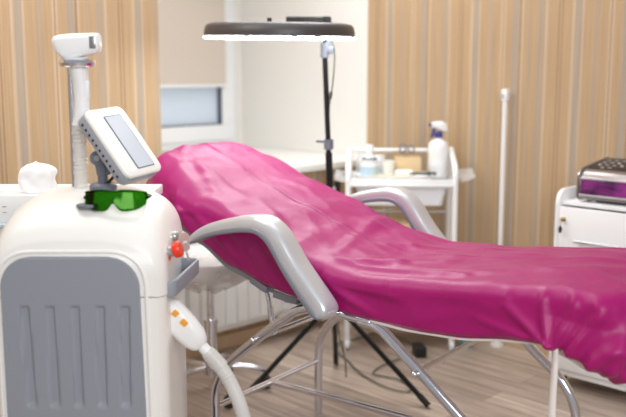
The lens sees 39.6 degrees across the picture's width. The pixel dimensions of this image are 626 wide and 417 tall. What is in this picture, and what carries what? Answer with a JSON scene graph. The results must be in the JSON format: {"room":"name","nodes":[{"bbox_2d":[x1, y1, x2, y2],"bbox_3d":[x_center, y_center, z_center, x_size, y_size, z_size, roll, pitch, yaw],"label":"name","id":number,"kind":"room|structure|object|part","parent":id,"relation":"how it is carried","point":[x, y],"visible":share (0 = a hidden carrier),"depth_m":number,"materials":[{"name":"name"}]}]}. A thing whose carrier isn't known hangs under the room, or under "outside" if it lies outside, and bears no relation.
{"room":"beauty treatment room","nodes":[
{"label":"beauty treatment room","id":0,"kind":"room"},
{"bbox_2d":[0,0,359,335],"bbox_3d":[-1.955,-0.471,2.518,0.150,2.750,6.200,9,13,44],"label":"wall","id":1,"kind":"structure","parent":0,"point":[34,108],"depth_m":3.41,"materials":[{"name":"paper"}]},
{"bbox_2d":[186,314,327,358],"bbox_3d":[-1.896,0.862,2.668,0.016,0.070,6.200,9,13,44],"label":"baseboard","id":2,"kind":"structure","parent":1,"relation":"attached to","point":[236,338],"depth_m":4.18,"materials":[{"name":"beige wood"}]},
{"bbox_2d":[182,181,340,332],"bbox_3d":[-0.232,0.282,4.186,0.118,0.745,1.023,9,13,44],"label":"radiator","id":3,"kind":"object","parent":1,"relation":"attached to","point":[238,303],"visible":0.12,"depth_m":4.00,"materials":[{"name":"white metal"}]},
{"bbox_3d":[-0.226,0.241,4.112,0.014,0.540,0.906,9,13,44],"label":"ribbed panel","id":4,"kind":"part","parent":3,"relation":"part of","materials":[{"name":"white metal"}]},
{"bbox_2d":[162,147,362,172],"bbox_3d":[-0.527,-0.241,4.591,1.096,0.036,1.331,9,13,44],"label":"windowsill","id":5,"kind":"structure","parent":1,"relation":"attached to","point":[302,161],"depth_m":4.58,"materials":[{"name":"white"}]},
{"bbox_2d":[162,0,367,156],"bbox_3d":[-0.591,-0.793,4.569,1.156,2.750,1.635,9,13,44],"label":"wall niche","id":6,"kind":"object","parent":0,"point":[279,92],"visible":0.12,"depth_m":5.01,"materials":[{"name":"white paint"}]},
{"bbox_2d":[160,0,235,150],"bbox_3d":[-0.945,-1.160,4.830,0.090,1.696,1.271,9,13,44],"label":"window","id":7,"kind":"structure","parent":6,"relation":"attached to","point":[196,115],"depth_m":5.19,"materials":[{"name":"white plastic"}]},
{"bbox_3d":[-0.950,-1.158,4.832,0.010,1.500,1.035,9,13,44],"label":"pane","id":8,"kind":"part","parent":7,"relation":"part of","materials":[{"name":"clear glass"}]},
{"bbox_2d":[158,0,225,87],"bbox_3d":[-0.900,-1.287,4.762,0.060,1.244,1.075,9,13,44],"label":"roller blind","id":9,"kind":"object","parent":7,"relation":"attached to","point":[187,59],"visible":0.44,"depth_m":5.01,"materials":[{"name":"beige fabric"}]},
{"bbox_3d":[-0.900,-0.681,4.857,0.016,0.018,1.065,9,13,44],"label":"rail","id":10,"kind":"part","parent":9,"relation":"part of","materials":[{"name":"white plastic"}]},
{"bbox_2d":[186,319,625,416],"bbox_3d":[0.219,1.238,0.693,6.150,0.060,6.350,9,13,44],"label":"floor","id":11,"kind":"structure","parent":0,"point":[483,379],"depth_m":3.69,"materials":[{"name":"brown wood"}]},
{"bbox_2d":[0,184,162,232],"bbox_3d":[-0.792,0.399,2.796,0.620,0.945,0.140,0,9,0],"label":"console table","id":12,"kind":"object","parent":11,"relation":"on","point":[158,188],"visible":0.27,"depth_m":2.73,"materials":[{"name":"white laminate"}]},
{"bbox_2d":[0,59,198,416],"bbox_3d":[-0.538,0.284,2.277,0.469,1.332,0.428,0,9,0],"label":"machine","id":13,"kind":"object","parent":11,"relation":"on","point":[86,294],"visible":0.98,"depth_m":2.07,"materials":[{"name":"white plastic"}]},
{"bbox_3d":[-0.567,0.465,2.093,0.342,0.712,0.008,0,9,0],"label":"panel","id":14,"kind":"part","parent":13,"relation":"part of","materials":[{"name":"grey plastic"}]},
{"bbox_2d":[51,33,101,188],"bbox_3d":[-0.589,-0.238,2.189,0.118,0.400,0.054,0,9,0],"label":"laser handpiece","id":15,"kind":"object","parent":13,"relation":"on","point":[73,45],"visible":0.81,"depth_m":2.16,"materials":[{"name":"white plastic"}]},
{"bbox_3d":[-0.541,-0.007,2.084,0.050,0.007,0.050,0,9,0],"label":"foot plate","id":16,"kind":"part","parent":13,"relation":"part of","materials":[{"name":"grey plastic"}]},
{"bbox_2d":[83,190,151,211],"bbox_3d":[-0.473,-0.028,2.120,0.161,0.052,0.137,0,9,0],"label":"goggles","id":17,"kind":"object","parent":13,"relation":"on","point":[124,200],"visible":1,"depth_m":2.06,"materials":[{"name":"green plastic"}]},
{"bbox_3d":[-0.461,-0.168,2.176,0.104,0.128,0.060,4,10,23],"label":"screen glass","id":18,"kind":"part","parent":13,"relation":"part of","materials":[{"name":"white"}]},
{"bbox_2d":[172,231,178,241],"bbox_3d":[-0.358,0.073,2.188,0.041,0.034,0.026,2,9,12],"label":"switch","id":19,"kind":"object","parent":13,"relation":"attached to","point":[174,238],"depth_m":2.18,"materials":[{"name":"silver metal"}]},
{"bbox_2d":[172,231,189,260],"bbox_3d":[-0.329,0.093,2.172,0.047,0.074,0.010,3,9,16],"label":"ring","id":20,"kind":"object","parent":13,"relation":"hanging from","point":[184,236],"visible":0.94,"depth_m":2.17,"materials":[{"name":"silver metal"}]},
{"bbox_3d":[-0.337,0.172,2.211,0.068,0.045,0.264,0,9,0],"label":"handle","id":21,"kind":"part","parent":13,"relation":"part of","materials":[{"name":"grey plastic"}]},
{"bbox_2d":[171,297,250,416],"bbox_3d":[-0.269,0.569,2.357,0.248,0.740,0.342,0,9,0],"label":"handpiece","id":22,"kind":"object","parent":13,"relation":"attached to","point":[186,329],"visible":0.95,"depth_m":2.17,"materials":[{"name":"white plastic"}]},
{"bbox_2d":[184,245,270,408],"bbox_3d":[-0.437,0.460,3.560,0.471,0.587,0.464,9,13,44],"label":"stool","id":23,"kind":"object","parent":11,"relation":"on","point":[211,271],"visible":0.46,"depth_m":3.53,"materials":[{"name":"white plastic"}]},
{"bbox_3d":[-0.528,0.655,3.658,0.210,0.050,0.027,5,10,29],"label":"leg","id":24,"kind":"part","parent":23,"relation":"part of","materials":[{"name":"silver metal"}]},
{"bbox_3d":[-0.512,0.677,3.514,0.210,0.050,0.027,-8,12,-41],"label":"leg","id":25,"kind":"part","parent":23,"relation":"part of","materials":[{"name":"silver metal"}]},
{"bbox_3d":[-0.420,0.221,3.527,0.404,0.091,0.404,9,13,44],"label":"seat","id":26,"kind":"part","parent":23,"relation":"part of","materials":[{"name":"white plastic"}]},
{"bbox_3d":[-0.394,0.646,3.716,0.027,0.050,0.210,2,9,12],"label":"leg","id":27,"kind":"part","parent":23,"relation":"part of","materials":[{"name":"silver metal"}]},
{"bbox_3d":[-0.297,0.663,3.610,0.210,0.050,0.027,-1,9,-6],"label":"leg","id":28,"kind":"part","parent":23,"relation":"part of","materials":[{"name":"silver metal"}]},
{"bbox_2d":[203,16,354,187],"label":"floor lamp","id":29,"kind":"object","parent":11,"relation":"on","point":[324,28],"depth_m":3.19,"materials":[{"name":"black metal"}]},
{"bbox_2d":[203,36,354,39],"bbox_3d":[-0.130,-0.664,3.389,0.590,0.027,0.590,0,9,0],"label":"diffuser","id":30,"kind":"object","parent":29,"relation":"attached to","point":[208,37],"depth_m":3.16,"materials":[{"name":"white plastic"}]},
{"bbox_2d":[338,333,426,392],"bbox_3d":[0.331,0.670,3.950,0.395,0.052,0.811,-1,9,-8],"label":"power adapter","id":31,"kind":"object","parent":11,"relation":"on","point":[419,350],"visible":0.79,"depth_m":3.99,"materials":[{"name":"black plastic"}]},
{"bbox_2d":[182,175,587,416],"bbox_3d":[0.223,0.392,2.779,1.520,0.965,0.841,6,11,35],"label":"bed","id":32,"kind":"object","parent":11,"relation":"on","point":[315,299],"visible":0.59,"depth_m":2.60,"materials":[{"name":"silver metal"}]},
{"bbox_3d":[-0.162,0.150,2.550,0.536,0.269,0.080,6,11,35],"label":"armrest","id":33,"kind":"part","parent":32,"relation":"part of","materials":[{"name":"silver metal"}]},
{"bbox_3d":[-0.083,0.578,2.670,0.617,0.630,0.030,6,11,35],"label":"leg","id":34,"kind":"part","parent":32,"relation":"part of","materials":[{"name":"silver metal"}]},
{"bbox_3d":[0.258,0.505,3.133,0.617,0.630,0.030,6,11,35],"label":"leg","id":35,"kind":"part","parent":32,"relation":"part of","materials":[{"name":"silver metal"}]},
{"bbox_3d":[0.054,0.296,2.477,0.028,0.031,0.101,6,11,35],"label":"armrest mount","id":36,"kind":"part","parent":32,"relation":"part of","materials":[{"name":"silver metal"}]},
{"bbox_2d":[146,142,625,416],"bbox_3d":[0.204,0.208,2.741,1.794,0.758,0.721,6,11,35],"label":"bed cover","id":37,"kind":"object","parent":32,"relation":"on","point":[572,300],"visible":0.9,"depth_m":2.46,"materials":[{"name":"pink fabric"}]},
{"bbox_3d":[0.282,0.056,3.155,0.536,0.269,0.080,6,11,35],"label":"armrest","id":38,"kind":"part","parent":32,"relation":"part of","materials":[{"name":"silver metal"}]},
{"bbox_3d":[0.317,0.628,2.384,0.456,0.620,0.030,6,11,35],"label":"leg","id":39,"kind":"part","parent":32,"relation":"part of","materials":[{"name":"silver metal"}]},
{"bbox_3d":[0.449,0.248,2.589,0.960,0.127,0.604,6,11,35],"label":"mattress","id":40,"kind":"part","parent":32,"relation":"part of","materials":[{"name":"pink plastic"}]},
{"bbox_3d":[0.658,0.556,2.847,0.456,0.620,0.030,6,11,35],"label":"leg","id":41,"kind":"part","parent":32,"relation":"part of","materials":[{"name":"silver metal"}]},
{"bbox_2d":[347,320,430,407],"label":"tripod leg","id":42,"kind":"object","parent":11,"relation":"on","point":[420,396],"depth_m":3.47,"materials":[{"name":"black metal"}]},
{"bbox_3d":[0.276,0.586,3.500,0.438,0.350,0.021,6,11,34],"label":"leg","id":43,"kind":"part","parent":42,"relation":"part of","materials":[{"name":"black metal"}]},
{"bbox_2d":[344,146,458,350],"bbox_3d":[0.415,0.182,4.179,0.517,0.944,0.329,1,9,3],"label":"cart","id":44,"kind":"object","parent":11,"relation":"on","point":[431,192],"visible":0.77,"depth_m":4.01,"materials":[{"name":"white metal"}]},
{"bbox_3d":[0.170,0.165,4.191,0.027,0.914,0.306,1,9,3],"label":"frame","id":45,"kind":"part","parent":44,"relation":"part of","materials":[{"name":"white metal"}]},
{"bbox_3d":[0.422,-0.284,4.227,0.490,0.019,0.019,1,9,3],"label":"rail","id":46,"kind":"part","parent":44,"relation":"part of","materials":[{"name":"white metal"}]},
{"bbox_2d":[391,218,411,228],"bbox_3d":[0.436,0.122,4.188,0.156,0.125,0.166,1,9,3],"label":"storage box","id":47,"kind":"object","parent":44,"relation":"on","point":[403,221],"visible":0.07,"depth_m":4.17,"materials":[{"name":"brown"}]},
{"bbox_2d":[350,171,453,187],"bbox_3d":[0.415,-0.141,4.128,0.490,0.043,0.300,1,9,3],"label":"tray","id":48,"kind":"object","parent":44,"relation":"on","point":[447,182],"depth_m":3.99,"materials":[{"name":"white plastic"}]},
{"bbox_3d":[0.423,0.015,4.294,0.490,0.012,0.012,1,9,3],"label":"cross rod","id":49,"kind":"part","parent":44,"relation":"part of","materials":[{"name":"silver metal"}]},
{"bbox_3d":[0.660,0.170,4.162,0.027,0.914,0.306,1,9,3],"label":"frame","id":50,"kind":"part","parent":44,"relation":"part of","materials":[{"name":"white metal"}]},
{"bbox_3d":[0.430,-0.161,4.119,0.650,0.054,0.226,1,9,3],"label":"plastic sheet","id":51,"kind":"object","parent":44,"relation":"on","visible":0},
{"bbox_2d":[374,154,384,171],"bbox_3d":[0.314,-0.206,4.191,0.071,0.105,0.071,9,13,44],"label":"tub","id":52,"kind":"object","parent":51,"relation":"on","point":[379,157],"visible":0.31,"depth_m":4.16,"materials":[{"name":"white plastic"}]},
{"bbox_2d":[354,172,432,179],"bbox_3d":[0.377,-0.149,4.073,0.370,0.022,0.150,1,9,3],"label":"oval tray","id":53,"kind":"object","parent":51,"relation":"on","point":[357,175],"visible":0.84,"depth_m":4.00,"materials":[{"name":"white plastic"}]},
{"bbox_2d":[360,145,378,175],"bbox_3d":[0.265,-0.224,4.079,0.087,0.150,0.087,0,9,0],"label":"bottle","id":54,"kind":"object","parent":53,"relation":"on","point":[369,166],"visible":0.9,"depth_m":4.05,"materials":[{"name":"white plastic"}]},
{"bbox_3d":[0.265,-0.280,4.070,0.038,0.034,0.038,0,9,0],"label":"lid","id":55,"kind":"part","parent":54,"relation":"part of","materials":[{"name":"white plastic"}]},
{"bbox_2d":[381,160,394,174],"bbox_3d":[0.352,-0.189,4.109,0.068,0.072,0.068,9,13,44],"label":"cup","id":56,"kind":"object","parent":53,"relation":"on","point":[387,166],"visible":0.79,"depth_m":4.08,"materials":[{"name":"white"}]},
{"bbox_2d":[375,175,410,175],"bbox_3d":[0.360,-0.151,4.044,0.190,0.003,0.050,0,9,1],"label":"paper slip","id":57,"kind":"object","parent":53,"relation":"on","point":[375,175],"visible":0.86,"depth_m":4.05,"materials":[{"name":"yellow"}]},
{"bbox_2d":[395,170,412,175],"bbox_3d":[0.428,-0.165,4.093,0.080,0.030,0.050,-1,9,-6],"label":"pad","id":58,"kind":"object","parent":53,"relation":"on","point":[397,172],"visible":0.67,"depth_m":4.07,"materials":[{"name":"white paper"}]},
{"bbox_2d":[394,156,420,172],"bbox_3d":[0.454,-0.203,4.192,0.120,0.096,0.094,0,9,0],"label":"basket","id":59,"kind":"object","parent":51,"relation":"on","point":[413,163],"visible":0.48,"depth_m":4.14,"materials":[{"name":"brown"}]},
{"bbox_2d":[399,143,414,156],"bbox_3d":[0.452,-0.244,4.187,0.076,0.139,0.008,0,9,0],"label":"scissors","id":60,"kind":"object","parent":59,"relation":"in","point":[409,151],"visible":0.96,"depth_m":4.18,"materials":[{"name":"grey metal"}]},
{"bbox_2d":[409,172,435,174],"bbox_3d":[0.513,-0.164,4.083,0.130,0.016,0.022,0,9,-3],"label":"tool","id":61,"kind":"object","parent":51,"relation":"on","point":[413,173],"visible":1,"depth_m":4.07,"materials":[{"name":"grey metal"}]},
{"bbox_2d":[428,121,448,177],"bbox_3d":[0.598,-0.282,4.155,0.097,0.268,0.097,0,9,0],"label":"spray bottle","id":62,"kind":"object","parent":51,"relation":"on","point":[438,148],"visible":0.96,"depth_m":4.13,"materials":[{"name":"white plastic"}]},
{"bbox_2d":[490,89,509,346],"bbox_3d":[0.886,0.054,4.098,0.064,1.222,0.064,9,13,44],"label":"pole","id":63,"kind":"object","parent":11,"relation":"on","point":[505,93],"visible":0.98,"depth_m":4.05,"materials":[{"name":"white metal"}]},
{"bbox_2d":[549,186,625,390],"bbox_3d":[1.254,0.340,3.539,0.460,0.829,0.352,9,13,44],"label":"base cabinet","id":64,"kind":"object","parent":11,"relation":"on","point":[586,223],"visible":0.39,"depth_m":3.48,"materials":[{"name":"white laminate"}]},
{"bbox_2d":[558,218,563,232],"bbox_3d":[1.006,0.070,3.512,0.023,0.060,0.019,9,13,44],"label":"key","id":65,"kind":"object","parent":64,"relation":"hanging from","point":[560,227],"visible":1,"depth_m":3.51,"materials":[{"name":"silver metal"}]},
{"bbox_3d":[1.108,0.288,3.699,0.018,0.775,0.325,9,13,44],"label":"panel","id":66,"kind":"part","parent":64,"relation":"part of","materials":[{"name":"white laminate"}]},
{"bbox_3d":[1.153,0.156,3.408,0.418,0.288,0.018,9,13,44],"label":"drawer","id":67,"kind":"part","parent":64,"relation":"part of","materials":[{"name":"white laminate"}]},
{"bbox_3d":[1.153,0.594,3.477,0.418,0.181,0.018,9,13,44],"label":"drawer","id":68,"kind":"part","parent":64,"relation":"part of","materials":[{"name":"white laminate"}]},
{"bbox_3d":[1.118,0.141,3.413,0.200,0.011,0.028,9,13,44],"label":"handle","id":69,"kind":"part","parent":64,"relation":"part of","materials":[{"name":"silver metal"}]},
{"bbox_2d":[576,157,625,202],"bbox_3d":[1.265,-0.106,3.463,0.326,0.164,0.269,9,13,44],"label":"sterilizer","id":70,"kind":"object","parent":64,"relation":"on","point":[604,179],"visible":1,"depth_m":3.43,"materials":[{"name":"silver metal"}]},
{"bbox_3d":[1.175,-0.071,3.371,0.314,0.075,0.006,9,13,44],"label":"trim","id":71,"kind":"part","parent":70,"relation":"part of","materials":[{"name":"silver metal"}]},
{"bbox_3d":[1.178,-0.073,3.370,0.304,0.060,0.006,9,13,44],"label":"glass","id":72,"kind":"part","parent":70,"relation":"part of","materials":[{"name":"purple glass"}]},
{"bbox_3d":[1.272,-0.170,3.456,0.290,0.030,0.178,9,13,44],"label":"key panel","id":73,"kind":"part","parent":70,"relation":"part of","materials":[{"name":"grey"}]},
{"bbox_3d":[1.372,0.298,3.652,0.424,0.760,0.012,9,13,44],"label":"panel","id":74,"kind":"part","parent":64,"relation":"part of","materials":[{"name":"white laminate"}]},
{"bbox_3d":[-0.913,0.463,2.639,0.440,0.867,0.150,0,9,0],"label":"side table","id":75,"kind":"object","parent":11,"relation":"on","visible":0},
{"bbox_2d":[0,190,39,222],"bbox_3d":[-0.818,-0.007,2.575,0.208,0.081,0.112,0,9,-2],"label":"tissue box","id":76,"kind":"object","parent":75,"relation":"on","point":[10,200],"visible":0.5,"depth_m":2.52,"materials":[{"name":"white"}]},
{"bbox_2d":[18,161,56,192],"bbox_3d":[-0.812,-0.094,2.561,0.118,0.093,0.052,0,9,0],"label":"tissue","id":77,"kind":"object","parent":76,"relation":"on","point":[35,177],"visible":0.94,"depth_m":2.54,"materials":[{"name":"white paper"}]},
{"bbox_2d":[367,0,625,246],"bbox_3d":[2.464,-0.482,2.588,6.000,2.750,0.150,9,13,44],"label":"wall","id":78,"kind":"structure","parent":0,"point":[562,63],"depth_m":4.08,"materials":[{"name":"wood"}]},
{"bbox_2d":[503,342,548,355],"bbox_3d":[2.406,0.851,2.738,6.000,0.070,0.016,9,13,44],"label":"baseboard","id":79,"kind":"structure","parent":78,"relation":"attached to","point":[517,345],"depth_m":4.13,"materials":[{"name":"beige wood"}]}
]}

